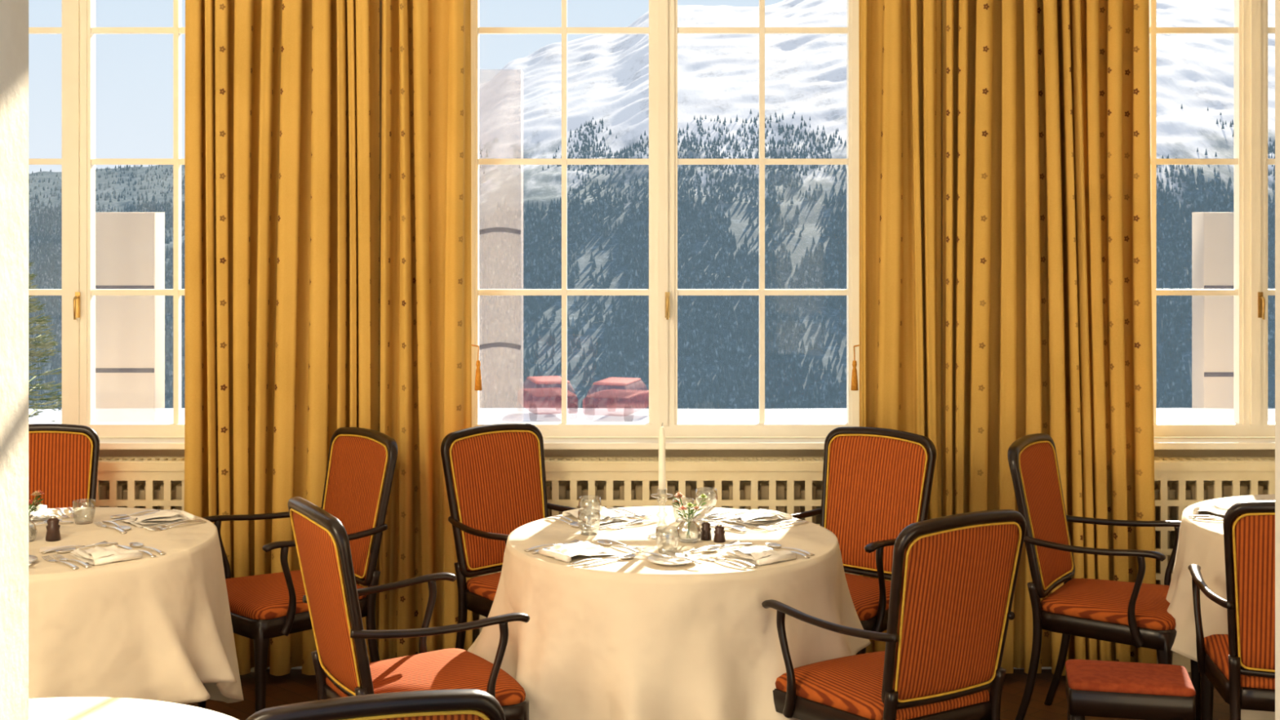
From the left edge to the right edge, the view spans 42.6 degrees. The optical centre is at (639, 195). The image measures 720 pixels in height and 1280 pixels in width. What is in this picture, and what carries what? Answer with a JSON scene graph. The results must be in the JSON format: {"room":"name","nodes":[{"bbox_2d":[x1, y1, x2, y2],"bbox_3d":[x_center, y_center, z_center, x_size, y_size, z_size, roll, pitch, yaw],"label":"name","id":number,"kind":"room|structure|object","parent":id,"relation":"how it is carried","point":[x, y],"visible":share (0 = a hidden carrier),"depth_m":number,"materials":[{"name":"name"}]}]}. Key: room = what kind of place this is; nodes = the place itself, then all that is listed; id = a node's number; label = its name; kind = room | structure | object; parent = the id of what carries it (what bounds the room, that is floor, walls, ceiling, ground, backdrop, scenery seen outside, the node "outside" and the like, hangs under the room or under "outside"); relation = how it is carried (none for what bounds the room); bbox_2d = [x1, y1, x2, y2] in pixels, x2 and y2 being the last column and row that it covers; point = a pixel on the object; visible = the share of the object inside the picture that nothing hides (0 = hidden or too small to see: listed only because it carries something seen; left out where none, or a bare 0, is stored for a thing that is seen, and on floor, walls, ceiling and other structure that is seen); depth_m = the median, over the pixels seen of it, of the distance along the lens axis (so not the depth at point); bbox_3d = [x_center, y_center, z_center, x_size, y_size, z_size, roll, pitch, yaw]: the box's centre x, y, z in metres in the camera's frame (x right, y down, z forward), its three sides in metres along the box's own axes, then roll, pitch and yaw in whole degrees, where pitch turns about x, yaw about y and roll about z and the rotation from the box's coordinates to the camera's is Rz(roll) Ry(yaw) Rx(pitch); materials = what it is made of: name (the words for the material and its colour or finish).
{"room":"restaurant","nodes":[
{"label":"restaurant","id":0,"kind":"room"},
{"bbox_2d":[0,0,1279,719],"bbox_3d":[0.000,-0.340,2.050,8.400,4.300,0.300,0,0,0],"label":"wall","id":1,"kind":"structure","parent":0,"point":[14,14],"depth_m":2.15,"materials":[{"name":"beige paint"}]},
{"bbox_2d":[98,0,1275,643],"bbox_3d":[0.000,-0.340,6.475,8.400,4.300,0.370,0,0,0],"label":"wall","id":2,"kind":"structure","parent":0,"point":[102,452],"depth_m":6.44,"materials":[{"name":"beige paint"}]},
{"bbox_2d":[28,0,185,436],"bbox_3d":[-2.211,-0.630,6.432,1.560,3.160,0.137,0,0,0],"label":"window","id":3,"kind":"structure","parent":2,"relation":"in","point":[78,30],"depth_m":6.43,"materials":[{"name":"beige paint"}]},
{"bbox_2d":[98,437,184,449],"bbox_3d":[-2.211,0.962,6.375,1.556,0.027,0.150,0,0,0],"label":"window sill","id":4,"kind":"structure","parent":2,"relation":"attached to","point":[105,443],"depth_m":6.30,"materials":[{"name":"beige paint"}]},
{"bbox_2d":[471,344,481,390],"bbox_3d":[-0.660,0.646,6.241,0.144,0.178,0.028,0,0,34],"label":"tassel","id":5,"kind":"object","parent":2,"relation":"hanging from","point":[477,378],"visible":0.91,"depth_m":6.20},
{"bbox_2d":[471,0,859,436],"bbox_3d":[0.091,-0.630,6.432,1.560,3.160,0.137,0,0,0],"label":"window","id":6,"kind":"structure","parent":2,"relation":"in","point":[663,30],"depth_m":6.43,"materials":[{"name":"beige paint"}]},
{"bbox_2d":[542,437,826,449],"bbox_3d":[0.091,0.962,6.375,1.556,0.027,0.150,0,0,0],"label":"window sill","id":7,"kind":"structure","parent":2,"relation":"attached to","point":[549,443],"depth_m":6.30,"materials":[{"name":"beige paint"}]},
{"bbox_2d":[850,344,859,390],"bbox_3d":[0.860,0.646,6.241,0.144,0.178,0.028,0,0,-34],"label":"tassel","id":8,"kind":"object","parent":2,"relation":"hanging from","point":[854,386],"visible":0.88,"depth_m":6.20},
{"bbox_2d":[1149,0,1275,436],"bbox_3d":[2.406,-0.630,6.432,1.560,3.160,0.137,0,0,0],"label":"window","id":9,"kind":"structure","parent":2,"relation":"in","point":[1250,30],"depth_m":6.42,"materials":[{"name":"beige paint"}]},
{"bbox_2d":[1153,437,1275,449],"bbox_3d":[2.406,0.962,6.375,1.556,0.027,0.150,0,0,0],"label":"window sill","id":10,"kind":"structure","parent":2,"relation":"attached to","point":[1160,443],"depth_m":6.30,"materials":[{"name":"beige paint"}]},
{"bbox_3d":[-1.170,-2.210,6.200,1.210,0.060,0.180,0,0,0],"label":"rail","id":11,"kind":"object","parent":2,"relation":"attached to","visible":0},
{"bbox_2d":[184,0,379,675],"bbox_3d":[-1.350,-0.198,6.133,0.731,3.945,0.176,0,0,0],"label":"curtain","id":12,"kind":"object","parent":11,"relation":"hanging from","point":[282,141],"visible":0.7,"depth_m":6.09,"materials":[{"name":"gold fabric"}]},
{"bbox_2d":[378,0,472,660],"bbox_3d":[-0.805,-0.198,6.134,0.352,3.945,0.147,0,0,0],"label":"curtain","id":13,"kind":"object","parent":11,"relation":"hanging from","point":[426,245],"visible":0.86,"depth_m":6.11,"materials":[{"name":"gold fabric"}]},
{"bbox_3d":[1.375,-2.210,6.200,1.260,0.060,0.180,0,0,0],"label":"rail","id":14,"kind":"object","parent":2,"relation":"attached to","visible":0},
{"bbox_2d":[858,0,942,653],"bbox_3d":[0.980,-0.198,6.134,0.316,3.945,0.117,0,0,0],"label":"curtain","id":15,"kind":"object","parent":14,"relation":"hanging from","point":[900,41],"visible":0.6,"depth_m":6.11,"materials":[{"name":"gold fabric"}]},
{"bbox_2d":[942,0,1156,675],"bbox_3d":[1.544,-0.198,6.133,0.813,3.945,0.176,0,0,0],"label":"curtain","id":16,"kind":"object","parent":14,"relation":"hanging from","point":[1046,279],"visible":0.79,"depth_m":6.09,"materials":[{"name":"gold fabric"}]},
{"bbox_2d":[182,669,1229,719],"bbox_3d":[0.000,1.870,2.580,8.800,0.120,8.160,0,0,0],"label":"floor","id":17,"kind":"structure","parent":0,"point":[293,687],"depth_m":5.92,"materials":[{"name":"wood"}]},
{"bbox_2d":[28,423,99,508],"bbox_3d":[-2.137,1.323,5.718,0.578,0.983,0.599,0,0,-14],"label":"dining chair","id":18,"kind":"object","parent":17,"relation":"on","point":[64,459],"visible":0.2,"depth_m":5.96,"materials":[{"name":"fabric"}]},
{"bbox_2d":[99,483,182,510],"bbox_3d":[-2.211,1.460,6.317,1.440,0.700,0.065,0,0,0],"label":"radiator","id":19,"kind":"object","parent":17,"relation":"on","point":[158,494],"visible":0.12,"depth_m":6.29,"materials":[{"name":"metal"}]},
{"bbox_2d":[95,456,254,671],"bbox_3d":[-2.211,1.410,6.293,1.540,0.800,0.133,0,0,0],"label":"radiator cover","id":20,"kind":"object","parent":17,"relation":"on","point":[113,469],"visible":0.22,"depth_m":6.24,"materials":[{"name":"beige paint"}]},
{"bbox_2d":[197,426,397,712],"bbox_3d":[-1.184,1.323,5.679,0.599,0.983,0.578,0,0,-38],"label":"dining chair","id":21,"kind":"object","parent":17,"relation":"on","point":[362,461],"visible":0.69,"depth_m":5.65,"materials":[{"name":"fabric"}]},
{"bbox_2d":[246,688,505,719],"bbox_3d":[-0.527,1.323,2.993,0.578,0.983,0.599,0,0,-18],"label":"dining chair","id":22,"kind":"object","parent":17,"relation":"on","point":[450,704],"visible":1,"depth_m":2.73,"materials":[{"name":"brown wood"}]},
{"bbox_2d":[287,496,529,719],"bbox_3d":[-0.650,1.323,4.560,0.599,0.983,0.578,0,0,-28],"label":"dining chair","id":23,"kind":"object","parent":17,"relation":"on","point":[343,668],"visible":0.91,"depth_m":4.44,"materials":[{"name":"fabric"}]},
{"bbox_2d":[440,422,576,649],"bbox_3d":[-0.361,1.323,5.766,0.578,0.983,0.599,0,0,-43],"label":"dining chair","id":24,"kind":"object","parent":17,"relation":"on","point":[495,475],"visible":0.54,"depth_m":5.87,"materials":[{"name":"fabric"}]},
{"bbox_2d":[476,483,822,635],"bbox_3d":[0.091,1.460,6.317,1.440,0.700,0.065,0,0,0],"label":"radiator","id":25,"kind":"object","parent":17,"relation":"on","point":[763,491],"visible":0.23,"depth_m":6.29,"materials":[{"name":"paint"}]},
{"bbox_2d":[471,456,859,634],"bbox_3d":[0.091,1.410,6.293,1.540,0.800,0.133,0,0,0],"label":"radiator cover","id":26,"kind":"object","parent":17,"relation":"on","point":[573,469],"visible":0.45,"depth_m":6.24,"materials":[{"name":"beige paint"}]},
{"bbox_2d":[791,426,936,654],"bbox_3d":[0.692,1.323,5.666,0.578,0.983,0.599,0,0,40],"label":"dining chair","id":27,"kind":"object","parent":17,"relation":"on","point":[877,482],"visible":0.53,"depth_m":5.80,"materials":[{"name":"fabric"}]},
{"bbox_2d":[761,509,1026,719],"bbox_3d":[0.715,1.323,4.533,0.578,0.983,0.599,0,0,-33],"label":"dining chair","id":28,"kind":"object","parent":17,"relation":"on","point":[954,577],"visible":1,"depth_m":4.35,"materials":[{"name":"fabric"}]},
{"bbox_2d":[1007,433,1200,719],"bbox_3d":[1.572,1.323,5.536,0.599,0.983,0.578,0,0,30],"label":"dining chair","id":29,"kind":"object","parent":17,"relation":"on","point":[1135,613],"visible":0.89,"depth_m":5.46,"materials":[{"name":"fabric"}]},
{"bbox_2d":[1065,659,1195,719],"bbox_3d":[1.400,1.586,4.700,0.342,0.449,0.252,0,0,12],"label":"footstool","id":30,"kind":"object","parent":17,"relation":"on","point":[1093,688],"visible":1,"depth_m":4.60,"materials":[{"name":"fabric"}]},
{"bbox_2d":[1065,659,1195,697],"bbox_3d":[1.400,1.375,4.700,0.342,0.029,0.252,0,0,12],"label":"cushion","id":31,"kind":"object","parent":30,"relation":"on","point":[1084,677],"depth_m":4.62,"materials":[{"name":"red fabric"}]},
{"bbox_2d":[1154,483,1267,584],"bbox_3d":[2.406,1.460,6.317,1.440,0.700,0.065,0,0,0],"label":"radiator","id":32,"kind":"object","parent":17,"relation":"on","point":[1190,492],"visible":0.18,"depth_m":6.30,"materials":[{"name":"metal"}]},
{"bbox_2d":[1154,456,1275,671],"bbox_3d":[2.406,1.410,6.293,1.540,0.800,0.133,0,0,0],"label":"radiator cover","id":33,"kind":"object","parent":17,"relation":"on","point":[1180,469],"visible":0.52,"depth_m":6.24,"materials":[{"name":"beige paint"}]},
{"bbox_2d":[1188,500,1275,719],"bbox_3d":[1.898,1.323,4.734,0.578,0.983,0.599,0,0,14],"label":"dining chair","id":34,"kind":"object","parent":17,"relation":"on","point":[1239,664],"visible":0.98,"depth_m":4.57,"materials":[{"name":"fabric"}]},
{"bbox_3d":[-1.170,1.436,2.950,1.000,0.749,1.000,0,0,0],"label":"dining table","id":35,"kind":"object","parent":17,"relation":"on","visible":0},
{"bbox_2d":[28,697,239,719],"bbox_3d":[-1.173,1.410,2.912,1.071,0.708,1.124,0,0,0],"label":"tablecloth","id":36,"kind":"object","parent":35,"relation":"on","point":[53,708],"visible":0.84,"depth_m":3.37,"materials":[{"name":"white fabric"}]},
{"bbox_3d":[0.100,1.436,5.080,1.000,0.749,1.000,0,0,0],"label":"dining table","id":37,"kind":"object","parent":17,"relation":"on","visible":0},
{"bbox_2d":[466,506,871,719],"bbox_3d":[0.082,1.403,4.995,1.245,0.695,1.251,0,0,0],"label":"tablecloth","id":38,"kind":"object","parent":37,"relation":"on","point":[637,637],"visible":0.85,"depth_m":4.62,"materials":[{"name":"white fabric"}]},
{"bbox_2d":[524,539,580,551],"bbox_3d":[-0.264,1.050,4.931,0.200,0.011,0.023,0,0,-41],"label":"fork","id":39,"kind":"object","parent":38,"relation":"on","point":[575,540],"visible":0.79,"depth_m":4.92,"materials":[{"name":"silver metal"}]},
{"bbox_2d":[544,517,583,527],"bbox_3d":[-0.244,1.050,5.280,0.036,0.011,0.192,0,0,-40],"label":"spoon","id":40,"kind":"object","parent":38,"relation":"on","point":[575,525],"visible":0.88,"depth_m":5.25,"materials":[{"name":"silver metal"}]},
{"bbox_2d":[537,541,620,562],"bbox_3d":[-0.180,1.040,4.828,0.194,0.030,0.161,0,0,-38],"label":"napkin","id":41,"kind":"object","parent":38,"relation":"on","point":[562,552],"visible":1,"depth_m":4.81,"materials":[{"name":"white fabric"}]},
{"bbox_2d":[577,509,600,535],"bbox_3d":[-0.159,1.020,5.124,0.072,0.072,0.072,0,0,-40],"label":"tumbler","id":42,"kind":"object","parent":38,"relation":"on","point":[584,533],"visible":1,"depth_m":5.11,"materials":[{"name":"clear glass"}]},
{"bbox_2d":[577,495,601,530],"bbox_3d":[-0.159,1.006,5.202,0.074,0.100,0.074,0,0,-40],"label":"wine glass","id":43,"kind":"object","parent":38,"relation":"on","point":[584,528],"visible":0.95,"depth_m":5.19,"materials":[{"name":"clear"}]},
{"bbox_2d":[562,506,629,525],"bbox_3d":[-0.142,1.040,5.369,0.161,0.030,0.194,0,0,-38],"label":"napkin","id":44,"kind":"object","parent":38,"relation":"on","point":[606,515],"visible":0.89,"depth_m":5.35,"materials":[{"name":"white fabric"}]},
{"bbox_2d":[570,552,631,564],"bbox_3d":[-0.109,1.050,4.756,0.226,0.009,0.018,0,0,-40],"label":"knife","id":45,"kind":"object","parent":38,"relation":"on","point":[615,556],"visible":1,"depth_m":4.74,"materials":[{"name":"silver metal"}]},
{"bbox_2d":[582,554,635,566],"bbox_3d":[-0.088,1.050,4.729,0.192,0.011,0.036,0,0,-40],"label":"spoon","id":46,"kind":"object","parent":38,"relation":"on","point":[626,556],"visible":1,"depth_m":4.75,"materials":[{"name":"silver metal"}]},
{"bbox_2d":[596,540,640,553],"bbox_3d":[-0.065,1.050,4.912,0.036,0.011,0.192,0,0,-40],"label":"spoon","id":47,"kind":"object","parent":38,"relation":"on","point":[600,542],"visible":1,"depth_m":4.93,"materials":[{"name":"silver metal"}]},
{"bbox_2d":[595,519,644,528],"bbox_3d":[-0.062,1.050,5.251,0.192,0.011,0.036,0,0,-39],"label":"spoon","id":48,"kind":"object","parent":38,"relation":"on","point":[634,520],"visible":0.99,"depth_m":5.26,"materials":[{"name":"silver metal"}]},
{"bbox_2d":[595,538,645,549],"bbox_3d":[-0.059,1.050,4.950,0.023,0.011,0.200,0,0,-44],"label":"fork","id":49,"kind":"object","parent":38,"relation":"on","point":[633,548],"visible":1,"depth_m":4.94,"materials":[{"name":"silver metal"}]},
{"bbox_2d":[608,507,651,516],"bbox_3d":[-0.036,1.050,5.449,0.023,0.011,0.200,0,0,-41],"label":"fork","id":50,"kind":"object","parent":38,"relation":"on","point":[635,514],"visible":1,"depth_m":5.44,"materials":[{"name":"silver metal"}]},
{"bbox_2d":[605,520,658,528],"bbox_3d":[-0.024,1.050,5.243,0.200,0.011,0.023,0,0,-37],"label":"fork","id":51,"kind":"object","parent":38,"relation":"on","point":[615,527],"visible":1,"depth_m":5.24,"materials":[{"name":"silver metal"}]},
{"bbox_2d":[648,488,675,540],"bbox_3d":[0.068,0.981,5.070,0.088,0.150,0.088,0,0,0],"label":"candlestick","id":52,"kind":"object","parent":38,"relation":"on","point":[659,538],"visible":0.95,"depth_m":5.07,"materials":[{"name":"clear glass"}]},
{"bbox_2d":[658,422,665,493],"bbox_3d":[0.068,0.810,5.070,0.022,0.218,0.022,0,0,0],"label":"candle","id":53,"kind":"object","parent":52,"relation":"on","point":[661,435],"visible":1,"depth_m":5.06,"materials":[{"name":"wax"}]},
{"bbox_2d":[655,525,679,553],"bbox_3d":[0.082,1.020,4.862,0.072,0.072,0.072,0,0,-42],"label":"tumbler","id":54,"kind":"object","parent":38,"relation":"on","point":[661,551],"visible":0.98,"depth_m":4.85,"materials":[{"name":"clear glass"}]},
{"bbox_2d":[647,552,697,565],"bbox_3d":[0.093,1.050,4.722,0.146,0.012,0.146,0,0,-40],"label":"plate","id":55,"kind":"object","parent":38,"relation":"on","point":[664,561],"visible":0.95,"depth_m":4.73,"materials":[{"name":"ceramic"}]},
{"bbox_2d":[642,551,702,564],"bbox_3d":[0.092,1.038,4.725,0.226,0.009,0.018,0,0,44],"label":"knife","id":56,"kind":"object","parent":55,"relation":"on","point":[650,553],"visible":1,"depth_m":4.71,"materials":[{"name":"silver metal"}]},
{"bbox_2d":[672,497,693,523],"bbox_3d":[0.141,1.020,5.319,0.072,0.072,0.072,0,0,-42],"label":"tumbler","id":57,"kind":"object","parent":38,"relation":"on","point":[673,500],"visible":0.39,"depth_m":5.31,"materials":[{"name":"clear glass"}]},
{"bbox_2d":[671,492,707,543],"bbox_3d":[0.152,0.981,5.018,0.105,0.149,0.087,0,0,-20],"label":"flower vase","id":58,"kind":"object","parent":38,"relation":"on","point":[678,495],"visible":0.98,"depth_m":5.01,"materials":[{"name":"clear glass"}]},
{"bbox_2d":[700,520,711,540],"bbox_3d":[0.203,1.026,5.040,0.035,0.059,0.035,0,0,0],"label":"salt shaker","id":59,"kind":"object","parent":38,"relation":"on","point":[705,529],"visible":1,"depth_m":5.03,"materials":[{"name":"brown wood"}]},
{"bbox_2d":[695,487,717,520],"bbox_3d":[0.217,1.006,5.346,0.074,0.100,0.074,0,0,-42],"label":"wine glass","id":60,"kind":"object","parent":38,"relation":"on","point":[697,491],"visible":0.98,"depth_m":5.34,"materials":[{"name":"clear"}]},
{"bbox_2d":[688,540,740,552],"bbox_3d":[0.224,1.050,4.917,0.200,0.011,0.023,0,0,-43],"label":"fork","id":61,"kind":"object","parent":38,"relation":"on","point":[735,542],"visible":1,"depth_m":4.90,"materials":[{"name":"silver metal"}]},
{"bbox_2d":[713,524,725,542],"bbox_3d":[0.243,1.028,5.010,0.037,0.054,0.037,0,0,0],"label":"salt shaker","id":62,"kind":"object","parent":38,"relation":"on","point":[719,536],"visible":1,"depth_m":5.00,"materials":[{"name":"brown wood"}]},
{"bbox_2d":[696,554,748,568],"bbox_3d":[0.236,1.050,4.711,0.023,0.011,0.200,0,0,-41],"label":"fork","id":63,"kind":"object","parent":38,"relation":"on","point":[702,557],"visible":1,"depth_m":4.71,"materials":[{"name":"silver metal"}]},
{"bbox_2d":[700,520,745,529],"bbox_3d":[0.265,1.050,5.248,0.036,0.011,0.192,0,0,-41],"label":"spoon","id":64,"kind":"object","parent":38,"relation":"on","point":[741,527],"visible":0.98,"depth_m":5.22,"materials":[{"name":"silver metal"}]},
{"bbox_2d":[704,509,747,517],"bbox_3d":[0.288,1.050,5.431,0.192,0.011,0.036,0,0,-40],"label":"spoon","id":65,"kind":"object","parent":38,"relation":"on","point":[710,515],"visible":1,"depth_m":5.41,"materials":[{"name":"silver metal"}]},
{"bbox_2d":[702,542,752,551],"bbox_3d":[0.262,1.050,4.909,0.192,0.011,0.036,0,0,-39],"label":"spoon","id":66,"kind":"object","parent":38,"relation":"on","point":[713,548],"visible":1,"depth_m":4.89,"materials":[{"name":"silver metal"}]},
{"bbox_2d":[706,552,757,568],"bbox_3d":[0.264,1.050,4.729,0.023,0.011,0.200,0,0,-39],"label":"fork","id":67,"kind":"object","parent":38,"relation":"on","point":[712,555],"visible":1,"depth_m":4.73,"materials":[{"name":"silver metal"}]},
{"bbox_2d":[719,508,793,527],"bbox_3d":[0.380,1.040,5.332,0.194,0.030,0.161,0,0,-42],"label":"napkin","id":68,"kind":"object","parent":38,"relation":"on","point":[753,517],"visible":1,"depth_m":5.32,"materials":[{"name":"white fabric"}]},
{"bbox_2d":[720,545,796,565],"bbox_3d":[0.342,1.040,4.791,0.161,0.030,0.194,0,0,-37],"label":"napkin","id":69,"kind":"object","parent":38,"relation":"on","point":[759,556],"visible":1,"depth_m":4.75,"materials":[{"name":"white fabric"}]},
{"bbox_2d":[754,520,802,528],"bbox_3d":[0.446,1.050,5.257,0.200,0.011,0.023,0,0,-40],"label":"fork","id":70,"kind":"object","parent":38,"relation":"on","point":[771,526],"visible":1,"depth_m":5.24,"materials":[{"name":"silver metal"}]},
{"bbox_2d":[751,545,810,558],"bbox_3d":[0.417,1.050,4.860,0.018,0.009,0.226,0,0,-42],"label":"knife","id":71,"kind":"object","parent":38,"relation":"on","point":[762,547],"visible":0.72,"depth_m":4.82,"materials":[{"name":"silver metal"}]},
{"bbox_2d":[761,521,808,530],"bbox_3d":[0.464,1.050,5.229,0.200,0.011,0.023,0,0,-42],"label":"fork","id":72,"kind":"object","parent":38,"relation":"on","point":[775,528],"visible":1,"depth_m":5.21,"materials":[{"name":"silver metal"}]},
{"bbox_2d":[765,542,814,555],"bbox_3d":[0.444,1.050,4.880,0.036,0.011,0.192,0,0,-40],"label":"spoon","id":73,"kind":"object","parent":38,"relation":"on","point":[770,544],"visible":1,"depth_m":4.90,"materials":[{"name":"silver metal"}]},
{"bbox_3d":[-1.830,1.436,5.060,1.000,0.749,1.000,0,0,0],"label":"dining table","id":74,"kind":"object","parent":17,"relation":"on","visible":0},
{"bbox_2d":[28,506,244,703],"bbox_3d":[-1.815,1.385,4.993,1.184,0.659,1.200,0,0,-42],"label":"tablecloth","id":75,"kind":"object","parent":74,"relation":"on","point":[159,628],"visible":0.84,"depth_m":4.73,"materials":[{"name":"white fabric"}]},
{"bbox_2d":[28,490,44,542],"bbox_3d":[-1.883,0.980,5.020,0.107,0.150,0.081,0,0,0],"label":"flower vase","id":76,"kind":"object","parent":75,"relation":"on","point":[36,493],"visible":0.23,"depth_m":5.03,"materials":[{"name":"clear glass"}]},
{"bbox_2d":[28,504,54,520],"bbox_3d":[-2.007,1.040,5.393,0.161,0.030,0.194,0,0,-31],"label":"napkin","id":77,"kind":"object","parent":75,"relation":"on","point":[43,513],"visible":0.39,"depth_m":5.37,"materials":[{"name":"white fabric"}]},
{"bbox_2d":[45,515,61,542],"bbox_3d":[-1.800,1.018,5.030,0.045,0.076,0.045,0,0,0],"label":"salt shaker","id":78,"kind":"object","parent":75,"relation":"on","point":[53,534],"visible":1,"depth_m":5.01,"materials":[{"name":"brown wood"}]},
{"bbox_2d":[39,545,75,552],"bbox_3d":[-1.740,1.054,4.900,0.100,0.002,0.070,0,0,-17],"label":"napkin","id":79,"kind":"object","parent":75,"relation":"on","point":[42,548],"visible":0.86,"depth_m":4.90,"materials":[{"name":"fabric"}]},
{"bbox_2d":[41,555,79,568],"bbox_3d":[-1.663,1.050,4.704,0.023,0.011,0.200,0,0,-45],"label":"fork","id":80,"kind":"object","parent":75,"relation":"on","point":[73,566],"visible":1,"depth_m":4.70,"materials":[{"name":"silver metal"}]},
{"bbox_2d":[52,554,91,567],"bbox_3d":[-1.636,1.050,4.724,0.200,0.011,0.023,0,0,44],"label":"fork","id":81,"kind":"object","parent":75,"relation":"on","point":[61,557],"visible":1,"depth_m":4.72,"materials":[{"name":"silver metal"}]},
{"bbox_2d":[40,541,106,553],"bbox_3d":[-1.692,1.050,4.908,0.200,0.011,0.023,0,0,-44],"label":"fork","id":82,"kind":"object","parent":75,"relation":"on","point":[49,550],"visible":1,"depth_m":4.89,"materials":[{"name":"silver metal"}]},
{"bbox_2d":[71,498,95,524],"bbox_3d":[-1.795,1.020,5.293,0.072,0.072,0.072,0,0,-45],"label":"tumbler","id":83,"kind":"object","parent":75,"relation":"on","point":[80,522],"visible":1,"depth_m":5.28,"materials":[{"name":"clear glass"}]},
{"bbox_2d":[55,542,118,552],"bbox_3d":[-1.654,1.050,4.904,0.192,0.011,0.036,0,0,-44],"label":"spoon","id":84,"kind":"object","parent":75,"relation":"on","point":[68,549],"visible":0.96,"depth_m":4.88,"materials":[{"name":"silver metal"}]},
{"bbox_2d":[70,544,142,565],"bbox_3d":[-1.563,1.040,4.793,0.161,0.030,0.194,0,0,-42],"label":"napkin","id":85,"kind":"object","parent":75,"relation":"on","point":[95,556],"visible":1,"depth_m":4.75,"materials":[{"name":"white fabric"}]},
{"bbox_2d":[93,521,127,533],"bbox_3d":[-1.678,1.050,5.198,0.023,0.011,0.200,0,0,-42],"label":"fork","id":86,"kind":"object","parent":75,"relation":"on","point":[121,531],"visible":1,"depth_m":5.19,"materials":[{"name":"silver metal"}]},
{"bbox_2d":[101,520,130,530],"bbox_3d":[-1.673,1.050,5.236,0.036,0.011,0.192,0,0,-40],"label":"spoon","id":87,"kind":"object","parent":75,"relation":"on","point":[122,527],"visible":1,"depth_m":5.21,"materials":[{"name":"silver metal"}]},
{"bbox_2d":[110,510,159,518],"bbox_3d":[-1.661,1.050,5.420,0.036,0.011,0.192,0,0,45],"label":"spoon","id":88,"kind":"object","parent":75,"relation":"on","point":[119,516],"visible":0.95,"depth_m":5.39,"materials":[{"name":"silver metal"}]},
{"bbox_2d":[116,544,156,557],"bbox_3d":[-1.495,1.050,4.868,0.018,0.009,0.226,0,0,-44],"label":"knife","id":89,"kind":"object","parent":75,"relation":"on","point":[149,553],"visible":0.9,"depth_m":4.83,"materials":[{"name":"silver metal"}]},
{"bbox_2d":[128,542,165,554],"bbox_3d":[-1.470,1.050,4.891,0.192,0.011,0.036,0,0,45],"label":"spoon","id":90,"kind":"object","parent":75,"relation":"on","point":[132,544],"visible":1,"depth_m":4.91,"materials":[{"name":"silver metal"}]},
{"bbox_2d":[122,509,195,527],"bbox_3d":[-1.563,1.040,5.327,0.194,0.030,0.161,0,0,-42],"label":"napkin","id":91,"kind":"object","parent":75,"relation":"on","point":[163,517],"visible":1,"depth_m":5.31,"materials":[{"name":"white fabric"}]},
{"bbox_2d":[144,519,203,528],"bbox_3d":[-1.494,1.050,5.254,0.023,0.011,0.200,0,0,45],"label":"fork","id":92,"kind":"object","parent":75,"relation":"on","point":[162,526],"visible":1,"depth_m":5.25,"materials":[{"name":"silver metal"}]},
{"bbox_2d":[146,520,206,530],"bbox_3d":[-1.474,1.050,5.228,0.023,0.011,0.200,0,0,44],"label":"fork","id":93,"kind":"object","parent":75,"relation":"on","point":[166,528],"visible":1,"depth_m":5.22,"materials":[{"name":"silver metal"}]},
{"bbox_3d":[2.290,1.436,5.300,1.000,0.749,1.000,0,0,0],"label":"dining table","id":94,"kind":"object","parent":17,"relation":"on","visible":0},
{"bbox_2d":[1165,494,1275,719],"bbox_3d":[2.293,1.369,5.239,1.254,0.625,1.190,0,0,-36],"label":"tablecloth","id":95,"kind":"object","parent":94,"relation":"on","point":[1200,541],"visible":0.47,"depth_m":5.20,"materials":[{"name":"white fabric"}]},
{"bbox_2d":[1192,502,1231,515],"bbox_3d":[1.940,1.040,5.441,0.194,0.030,0.161,0,0,24],"label":"napkin","id":96,"kind":"object","parent":95,"relation":"on","point":[1213,507],"visible":0.62,"depth_m":5.44,"materials":[{"name":"white fabric"}]},
{"label":"outside","id":97,"kind":"structure","parent":0,"visible":0},
{"bbox_2d":[28,0,1275,408],"bbox_3d":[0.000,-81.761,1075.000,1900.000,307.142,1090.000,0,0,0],"label":"mountain","id":98,"kind":"structure","parent":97,"point":[520,108],"depth_m":934.42},
{"bbox_2d":[28,103,1275,408],"bbox_3d":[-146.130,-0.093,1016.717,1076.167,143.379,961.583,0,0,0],"label":"conifer forest","id":99,"kind":"object","parent":98,"relation":"on","point":[109,312],"visible":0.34,"depth_m":670.58,"materials":[{"name":"plant"}]},
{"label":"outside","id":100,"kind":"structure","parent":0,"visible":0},
{"bbox_2d":[28,408,1275,422],"bbox_3d":[0.000,8.598,41.750,120.000,0.280,49.500,0,0,0],"label":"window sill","id":101,"kind":"object","parent":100,"point":[107,415],"visible":0.09,"depth_m":64.53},
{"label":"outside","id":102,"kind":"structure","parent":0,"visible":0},
{"bbox_3d":[0.000,2.485,11.350,18.000,0.150,9.300,0,0,0],"label":"terrace","id":103,"kind":"object","parent":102,"visible":0},
{"bbox_2d":[28,262,62,422],"bbox_3d":[-5.134,1.410,13.447,1.332,2.000,1.333,0,0,0],"label":"spruce tree","id":104,"kind":"object","parent":103,"relation":"on","point":[40,321],"visible":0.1,"depth_m":13.55,"materials":[{"name":"green plant"}]},
{"bbox_2d":[95,285,154,373],"bbox_3d":[-3.440,1.260,10.992,0.440,2.300,0.256,0,0,0],"label":"band","id":105,"kind":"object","parent":103,"relation":"on","point":[97,370],"depth_m":10.86,"materials":[{"name":"beige paint"}]},
{"bbox_2d":[479,226,521,349],"bbox_3d":[-0.930,0.785,10.992,0.286,3.250,0.256,0,0,0],"label":"metal band","id":106,"kind":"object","parent":103,"relation":"on","point":[498,228],"depth_m":10.86,"materials":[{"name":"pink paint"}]},
{"bbox_2d":[1204,285,1233,376],"bbox_3d":[3.860,1.260,10.992,0.240,2.300,0.256,0,0,0],"label":"band","id":107,"kind":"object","parent":103,"relation":"on","point":[1206,374],"depth_m":10.86,"materials":[{"name":"beige paint"}]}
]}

